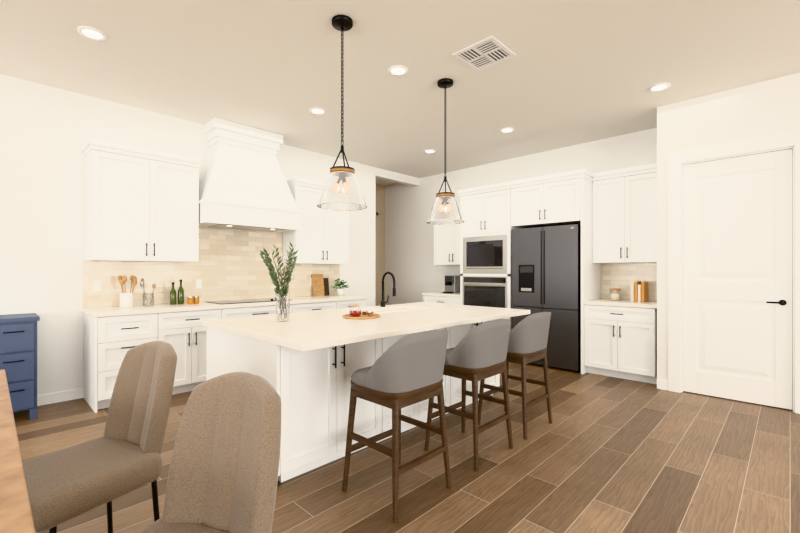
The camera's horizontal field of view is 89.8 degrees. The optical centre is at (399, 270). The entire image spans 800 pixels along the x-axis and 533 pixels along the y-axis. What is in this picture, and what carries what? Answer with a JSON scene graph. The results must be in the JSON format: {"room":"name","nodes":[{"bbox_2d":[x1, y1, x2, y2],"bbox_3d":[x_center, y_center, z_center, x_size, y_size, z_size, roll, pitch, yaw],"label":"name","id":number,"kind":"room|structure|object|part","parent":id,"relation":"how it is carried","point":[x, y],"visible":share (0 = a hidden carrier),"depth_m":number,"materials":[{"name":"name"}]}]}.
{"room":"dining room and kitchen","nodes":[
{"label":"dining room and kitchen","id":0,"kind":"room"},
{"bbox_2d":[0,74,418,395],"bbox_3d":[-4.160,-0.254,3.258,0.140,3.100,12.876,0,0,44],"label":"wall","id":1,"kind":"structure","parent":0,"point":[46,132],"depth_m":3.99,"materials":[{"name":"white paint"}]},
{"bbox_2d":[37,388,83,405],"bbox_3d":[-5.859,1.246,1.397,0.015,0.100,7.560,0,0,44],"label":"baseboard","id":2,"kind":"structure","parent":1,"relation":"attached to","point":[56,397],"depth_m":3.97,"materials":[{"name":"white wood"}]},
{"bbox_2d":[82,142,201,261],"bbox_3d":[-2.757,-0.660,4.346,0.352,1.113,0.978,0,0,44],"label":"upper cabinet","id":3,"kind":"object","parent":1,"relation":"attached to","point":[142,212],"depth_m":4.17,"materials":[{"name":"white wood"}]},
{"bbox_2d":[83,225,339,308],"bbox_3d":[-2.102,-0.081,5.266,0.010,0.919,3.250,0,0,44],"label":"backsplash","id":4,"kind":"structure","parent":1,"relation":"attached to","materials":[{"name":"tile"}]},
{"bbox_2d":[93,281,100,291],"bbox_3d":[-3.148,0.159,4.173,0.008,0.115,0.070,0,0,44],"label":"outlet","id":5,"kind":"object","parent":4,"relation":"attached to","point":[96,286],"depth_m":4.17,"materials":[{"name":"white plastic"}]},
{"bbox_2d":[196,279,201,288],"bbox_3d":[-2.451,0.159,4.890,0.008,0.115,0.070,0,0,44],"label":"outlet","id":6,"kind":"object","parent":4,"relation":"attached to","point":[198,281],"depth_m":4.89,"materials":[{"name":"white plastic"}]},
{"bbox_2d":[199,117,300,232],"bbox_3d":[-1.927,-1.170,5.086,0.512,1.264,1.234,0,0,44],"label":"range hood","id":7,"kind":"object","parent":1,"relation":"attached to","point":[243,184],"visible":0.98,"depth_m":4.92,"materials":[{"name":"white"}]},
{"bbox_2d":[282,182,349,265],"bbox_3d":[-1.226,-0.660,5.923,0.352,1.113,0.926,0,0,44],"label":"upper cabinet","id":8,"kind":"object","parent":1,"relation":"attached to","point":[322,239],"depth_m":5.74,"materials":[{"name":"white wood"}]},
{"bbox_2d":[376,184,384,305],"bbox_3d":[-0.799,-0.254,8.067,0.180,3.100,1.292,0,0,44],"label":"wall","id":9,"kind":"structure","parent":0,"point":[380,230],"depth_m":8.33,"materials":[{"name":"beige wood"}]},
{"bbox_2d":[0,0,799,185],"bbox_3d":[-0.041,-1.829,0.388,15.400,0.050,14.500,0,0,44],"label":"ceiling","id":10,"kind":"structure","parent":0,"point":[573,72],"depth_m":3.49,"materials":[{"name":"white paint"}]},
{"bbox_2d":[77,26,106,40],"bbox_3d":[-2.335,-1.799,3.050,0.184,0.010,0.184,0,0,44],"label":"recessed light","id":11,"kind":"object","parent":10,"relation":"in","point":[91,33],"visible":1,"depth_m":3.05,"materials":[{"name":"white plastic"}]},
{"bbox_2d":[309,108,325,114],"bbox_3d":[-0.928,-1.799,4.527,0.184,0.010,0.184,0,0,44],"label":"recessed light","id":12,"kind":"object","parent":10,"relation":"in","point":[318,111],"visible":1,"depth_m":4.52,"materials":[{"name":"white"}]},
{"bbox_2d":[316,15,367,210],"bbox_3d":[-0.417,-1.131,2.901,0.368,1.343,0.368,0,0,44],"label":"pendant light","id":13,"kind":"object","parent":10,"relation":"hanging from","point":[341,23],"visible":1,"depth_m":2.86,"materials":[{"name":"clear glass"}]},
{"bbox_3d":[-0.417,-0.582,2.901,0.368,0.244,0.368,0,0,44],"label":"lamp shade","id":14,"kind":"part","parent":13,"relation":"part of","materials":[{"name":"clear glass"}]},
{"bbox_2d":[388,65,407,75],"bbox_3d":[-0.017,-1.799,3.614,0.184,0.010,0.184,0,0,44],"label":"recessed light","id":15,"kind":"object","parent":10,"relation":"in","point":[397,70],"visible":1,"depth_m":3.61,"materials":[{"name":"white"}]},
{"bbox_2d":[424,149,435,152],"bbox_3d":[0.450,-1.799,6.046,0.184,0.010,0.184,0,0,44],"label":"recessed light","id":16,"kind":"object","parent":10,"relation":"in","point":[429,151],"visible":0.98,"depth_m":6.04,"materials":[{"name":"white"}]},
{"bbox_2d":[426,78,464,224],"bbox_3d":[0.432,-1.131,3.832,0.368,1.343,0.368,0,0,44],"label":"pendant light","id":17,"kind":"object","parent":10,"relation":"hanging from","point":[444,83],"visible":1,"depth_m":3.79,"materials":[{"name":"clear glass"}]},
{"bbox_3d":[0.432,-0.582,3.832,0.368,0.244,0.368,0,0,44],"label":"lamp shade","id":18,"kind":"part","parent":17,"relation":"part of","materials":[{"name":"clear glass"}]},
{"bbox_2d":[452,36,515,70],"bbox_3d":[0.701,-1.800,3.348,0.380,0.008,0.380,0,0,44],"label":"ceiling vent","id":19,"kind":"object","parent":10,"relation":"in","point":[485,53],"visible":1,"depth_m":3.33,"materials":[{"name":"white metal"}]},
{"bbox_2d":[500,127,513,132],"bbox_3d":[1.368,-1.799,5.140,0.184,0.010,0.184,0,0,44],"label":"recessed light","id":20,"kind":"object","parent":10,"relation":"in","point":[506,130],"visible":1,"depth_m":5.13,"materials":[{"name":"white"}]},
{"bbox_2d":[648,83,670,91],"bbox_3d":[2.545,-1.799,3.941,0.184,0.010,0.184,0,0,44],"label":"recessed light","id":21,"kind":"object","parent":10,"relation":"in","point":[659,87],"visible":1,"depth_m":3.94,"materials":[{"name":"white"}]},
{"bbox_2d":[13,362,799,532],"bbox_3d":[-0.041,1.321,0.388,15.400,0.050,14.500,0,0,44],"label":"floor","id":22,"kind":"structure","parent":0,"point":[603,454],"depth_m":2.60,"materials":[{"name":"brown wood"}]},
{"bbox_2d":[0,369,35,532],"bbox_3d":[-1.578,0.913,0.780,2.750,0.765,1.220,0,0,44],"label":"dining table","id":23,"kind":"object","parent":22,"relation":"on","point":[16,516],"visible":1,"depth_m":1.03,"materials":[{"name":"brown wood"}]},
{"bbox_2d":[0,313,39,419],"bbox_3d":[-3.754,0.849,3.201,0.482,0.895,1.290,0,0,44],"label":"sideboard","id":24,"kind":"object","parent":22,"relation":"on","point":[18,348],"visible":0.96,"depth_m":3.44,"materials":[{"name":"blue wood"}]},
{"bbox_2d":[22,341,176,532],"bbox_3d":[-1.322,0.822,1.754,0.460,0.949,0.606,0,0,28],"label":"dining chair","id":25,"kind":"object","parent":22,"relation":"on","point":[122,456],"visible":1,"depth_m":1.77,"materials":[{"name":"fabric"}]},
{"bbox_3d":[-1.354,0.866,1.694,0.460,0.130,0.470,0,0,28],"label":"seat","id":26,"kind":"part","parent":25,"relation":"part of","materials":[{"name":"fabric"}]},
{"bbox_2d":[83,314,165,412],"bbox_3d":[-2.809,0.858,4.086,0.640,0.874,0.568,0,0,44],"label":"base cabinet","id":27,"kind":"object","parent":22,"relation":"on","point":[106,341],"depth_m":3.79,"materials":[{"name":"white wood"}]},
{"bbox_2d":[82,294,365,317],"bbox_3d":[-1.868,0.400,5.042,0.658,0.040,3.274,0,0,44],"label":"countertop","id":28,"kind":"structure","parent":27,"relation":"on","point":[159,307],"depth_m":4.35,"materials":[{"name":"white stone"}]},
{"bbox_2d":[118,275,155,307],"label":"decor","id":29,"kind":"object","parent":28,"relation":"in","point":[126,299],"depth_m":4.21,"materials":[{"name":"white ceramic"}]},
{"bbox_2d":[170,279,198,304],"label":"decor","id":30,"kind":"object","parent":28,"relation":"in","point":[191,299],"depth_m":4.57,"materials":[{"name":"green glass"}]},
{"bbox_2d":[206,298,293,305],"bbox_3d":[-1.881,0.365,5.044,0.480,0.028,0.900,0,0,44],"label":"cooktop","id":31,"kind":"object","parent":28,"relation":"in","point":[223,300],"depth_m":5.04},
{"bbox_2d":[311,274,328,295],"bbox_3d":[-1.205,0.213,6.120,0.065,0.330,0.300,0,0,44],"label":"cutting boards","id":32,"kind":"object","parent":28,"relation":"on","point":[320,285],"visible":0.98,"depth_m":6.10,"materials":[{"name":"brown wood"}]},
{"bbox_2d":[333,279,348,295],"bbox_3d":[-0.906,0.249,6.171,0.284,0.260,0.288,0,0,44],"label":"herb pot","id":33,"kind":"object","parent":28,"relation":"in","point":[340,291],"visible":1,"depth_m":6.14,"materials":[{"name":"white ceramic"}]},
{"bbox_2d":[166,310,221,394],"bbox_3d":[-2.434,0.858,4.473,0.640,0.874,0.630,0,0,44],"label":"base cabinet","id":34,"kind":"object","parent":22,"relation":"on","point":[185,332],"depth_m":4.24,"materials":[{"name":"white wood"}]},
{"bbox_2d":[138,372,280,532],"bbox_3d":[-0.632,0.822,1.122,0.460,0.949,0.606,0,0,20],"label":"dining chair","id":35,"kind":"object","parent":22,"relation":"on","point":[223,470],"visible":1,"depth_m":1.28,"materials":[{"name":"fabric"}]},
{"bbox_3d":[-0.655,0.866,1.059,0.460,0.130,0.470,0,0,20],"label":"seat","id":36,"kind":"part","parent":35,"relation":"part of","materials":[{"name":"fabric"}]},
{"bbox_2d":[222,306,297,318],"bbox_3d":[-1.908,0.858,5.014,0.640,0.874,1.000,0,0,44],"label":"base cabinet","id":37,"kind":"object","parent":22,"relation":"on","point":[243,311],"depth_m":4.74,"materials":[{"name":"white wood"}]},
{"bbox_2d":[298,302,341,312],"bbox_3d":[-1.336,0.858,5.603,0.640,0.874,0.760,0,0,44],"label":"base cabinet","id":38,"kind":"object","parent":22,"relation":"on","point":[302,306],"depth_m":5.39,"materials":[{"name":"white wood"}]},
{"bbox_2d":[207,308,499,482],"bbox_3d":[-0.218,0.859,3.584,1.113,0.875,2.502,0,0,44],"label":"kitchen island","id":39,"kind":"object","parent":22,"relation":"on","point":[305,365],"depth_m":2.61,"materials":[{"name":"white wood"}]},
{"bbox_2d":[202,302,529,351],"bbox_3d":[-0.119,0.400,3.492,1.402,0.040,2.555,0,0,44],"label":"island countertop","id":40,"kind":"structure","parent":39,"relation":"on","point":[304,331],"depth_m":2.90,"materials":[{"name":"white stone"}]},
{"bbox_2d":[259,242,298,321],"bbox_3d":[-0.897,0.083,3.026,0.345,0.590,0.349,0,0,44],"label":"vase","id":41,"kind":"object","parent":40,"relation":"on","point":[282,293],"visible":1,"depth_m":3.00,"materials":[{"name":"clear glass"}]},
{"bbox_3d":[-0.885,0.274,3.035,0.100,0.210,0.100,0,0,44],"label":"glass","id":42,"kind":"part","parent":41,"relation":"part of","materials":[{"name":"clear glass"}]},
{"bbox_2d":[342,304,379,318],"bbox_3d":[-0.316,0.326,3.291,0.310,0.105,0.310,0,0,44],"label":"serving tray","id":43,"kind":"object","parent":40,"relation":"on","point":[358,314],"visible":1,"depth_m":3.26,"materials":[{"name":"brown wood"}]},
{"bbox_2d":[380,272,395,306],"bbox_3d":[-0.100,0.193,4.229,0.211,0.374,0.115,0,0,44],"label":"faucet","id":44,"kind":"object","parent":40,"relation":"on","point":[383,302],"depth_m":4.24,"materials":[{"name":"black metal"}]},
{"bbox_2d":[342,298,365,308],"bbox_3d":[-0.950,0.858,6.000,0.640,0.874,0.588,0,0,44],"label":"base cabinet","id":45,"kind":"object","parent":22,"relation":"on","point":[358,301],"depth_m":5.85,"materials":[{"name":"white wood"}]},
{"bbox_2d":[342,330,450,522],"bbox_3d":[-0.007,0.817,2.377,0.480,0.961,0.518,0,0,44],"label":"bar stool","id":46,"kind":"object","parent":22,"relation":"on","point":[403,372],"visible":1,"depth_m":2.20,"materials":[{"name":"grey fabric"}]},
{"bbox_2d":[423,295,457,304],"bbox_3d":[0.919,0.858,6.830,0.860,0.874,0.670,0,0,44],"label":"base cabinet","id":47,"kind":"object","parent":22,"relation":"on","point":[444,299],"depth_m":6.63,"materials":[{"name":"white wood"}]},
{"bbox_2d":[422,292,457,294],"bbox_3d":[0.898,0.400,6.866,0.820,0.040,0.648,0,0,44],"label":"countertop","id":48,"kind":"structure","parent":47,"relation":"on","point":[431,293],"depth_m":6.75,"materials":[{"name":"white stone"}]},
{"bbox_2d":[442,275,459,292],"bbox_3d":[0.908,0.229,6.948,0.220,0.300,0.360,0,0,44],"label":"coffee machine","id":49,"kind":"object","parent":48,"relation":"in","point":[452,283],"visible":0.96,"depth_m":6.86,"materials":[{"name":"grey metal"}]},
{"bbox_2d":[425,319,512,470],"bbox_3d":[0.512,0.817,2.911,0.480,0.961,0.518,0,0,44],"label":"bar stool","id":50,"kind":"object","parent":22,"relation":"on","point":[475,355],"visible":0.88,"depth_m":2.72,"materials":[{"name":"grey fabric"}]},
{"bbox_2d":[458,183,509,318],"bbox_3d":[1.492,0.040,6.265,0.870,2.512,0.682,0,0,44],"label":"tall cabinet","id":51,"kind":"object","parent":22,"relation":"on","point":[484,236],"depth_m":6.01,"materials":[{"name":"white wood"}]},
{"bbox_2d":[478,312,551,439],"bbox_3d":[0.983,0.817,3.395,0.480,0.961,0.518,0,0,44],"label":"bar stool","id":52,"kind":"object","parent":22,"relation":"on","point":[528,339],"visible":0.75,"depth_m":3.18,"materials":[{"name":"grey fabric"}]},
{"bbox_2d":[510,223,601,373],"bbox_3d":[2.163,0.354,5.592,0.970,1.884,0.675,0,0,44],"label":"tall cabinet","id":53,"kind":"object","parent":22,"relation":"on","point":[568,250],"depth_m":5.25,"materials":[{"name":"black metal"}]},
{"bbox_2d":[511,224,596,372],"bbox_3d":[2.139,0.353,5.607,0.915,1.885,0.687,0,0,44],"label":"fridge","id":54,"kind":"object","parent":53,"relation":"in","point":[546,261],"depth_m":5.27,"materials":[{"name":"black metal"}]},
{"bbox_2d":[586,303,656,383],"bbox_3d":[2.813,0.858,5.011,0.768,0.874,0.640,0,0,44],"label":"base cabinet","id":55,"kind":"object","parent":22,"relation":"on","point":[621,342],"depth_m":4.75,"materials":[{"name":"white wood"}]},
{"bbox_2d":[586,299,656,306],"bbox_3d":[2.819,0.400,4.996,0.798,0.040,0.653,0,0,44],"label":"countertop","id":56,"kind":"structure","parent":55,"relation":"on","point":[593,302],"depth_m":4.85,"materials":[{"name":"white stone"}]},
{"bbox_2d":[610,288,620,300],"bbox_3d":[2.779,0.301,5.186,0.128,0.155,0.128,0,0,44],"label":"canister","id":57,"kind":"object","parent":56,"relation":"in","point":[615,296],"visible":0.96,"depth_m":5.14,"materials":[{"name":"clear glass"}]},
{"bbox_2d":[631,281,647,301],"bbox_3d":[2.989,0.254,5.010,0.146,0.250,0.200,0,0,44],"label":"cookbooks","id":58,"kind":"object","parent":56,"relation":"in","point":[639,291],"visible":0.98,"depth_m":4.95,"materials":[{"name":"beige"}]},
{"bbox_2d":[385,128,656,304],"bbox_3d":[1.562,-0.254,6.773,5.370,3.100,0.140,0,0,44],"label":"wall","id":59,"kind":"structure","parent":0,"point":[413,269],"depth_m":7.46,"materials":[{"name":"white paint"}]},
{"bbox_2d":[434,218,457,264],"bbox_3d":[1.008,-0.504,6.965,0.800,0.801,0.352,0,0,44],"label":"upper cabinet","id":60,"kind":"object","parent":59,"relation":"attached to","point":[445,236],"depth_m":6.94,"materials":[{"name":"white wood"}]},
{"bbox_2d":[510,171,589,226],"bbox_3d":[2.134,-0.926,5.648,1.030,0.582,0.668,0,0,44],"label":"upper cabinet","id":61,"kind":"object","parent":59,"relation":"attached to","point":[563,198],"depth_m":5.32,"materials":[{"name":"white wood"}]},
{"bbox_2d":[590,167,656,262],"bbox_3d":[2.913,-0.660,5.114,0.768,1.113,0.352,0,0,44],"label":"upper cabinet","id":62,"kind":"object","parent":59,"relation":"attached to","point":[623,204],"depth_m":4.98,"materials":[{"name":"white wood"}]},
{"bbox_2d":[657,73,799,380],"bbox_3d":[6.119,-0.254,1.746,8.454,3.100,0.720,0,0,44],"label":"wall","id":63,"kind":"structure","parent":0,"point":[763,110],"depth_m":4.11,"materials":[{"name":"white paint"}]},
{"bbox_2d":[668,133,799,413],"bbox_3d":[3.337,0.021,4.013,1.085,2.550,0.144,0,0,44],"label":"door frame","id":64,"kind":"structure","parent":63,"relation":"attached to","point":[675,273],"depth_m":4.26,"materials":[{"name":"white wood"}]},
{"bbox_2d":[683,149,791,409],"bbox_3d":[3.317,0.077,3.992,0.835,2.413,0.093,0,0,44],"label":"pantry door","id":65,"kind":"structure","parent":63,"relation":"in","point":[737,278],"depth_m":3.97,"materials":[{"name":"white wood"}]},
{"bbox_3d":[3.528,0.296,3.763,0.137,0.054,0.058,0,0,44],"label":"handle","id":66,"kind":"part","parent":65,"relation":"part of","materials":[{"name":"black metal"}]}
]}

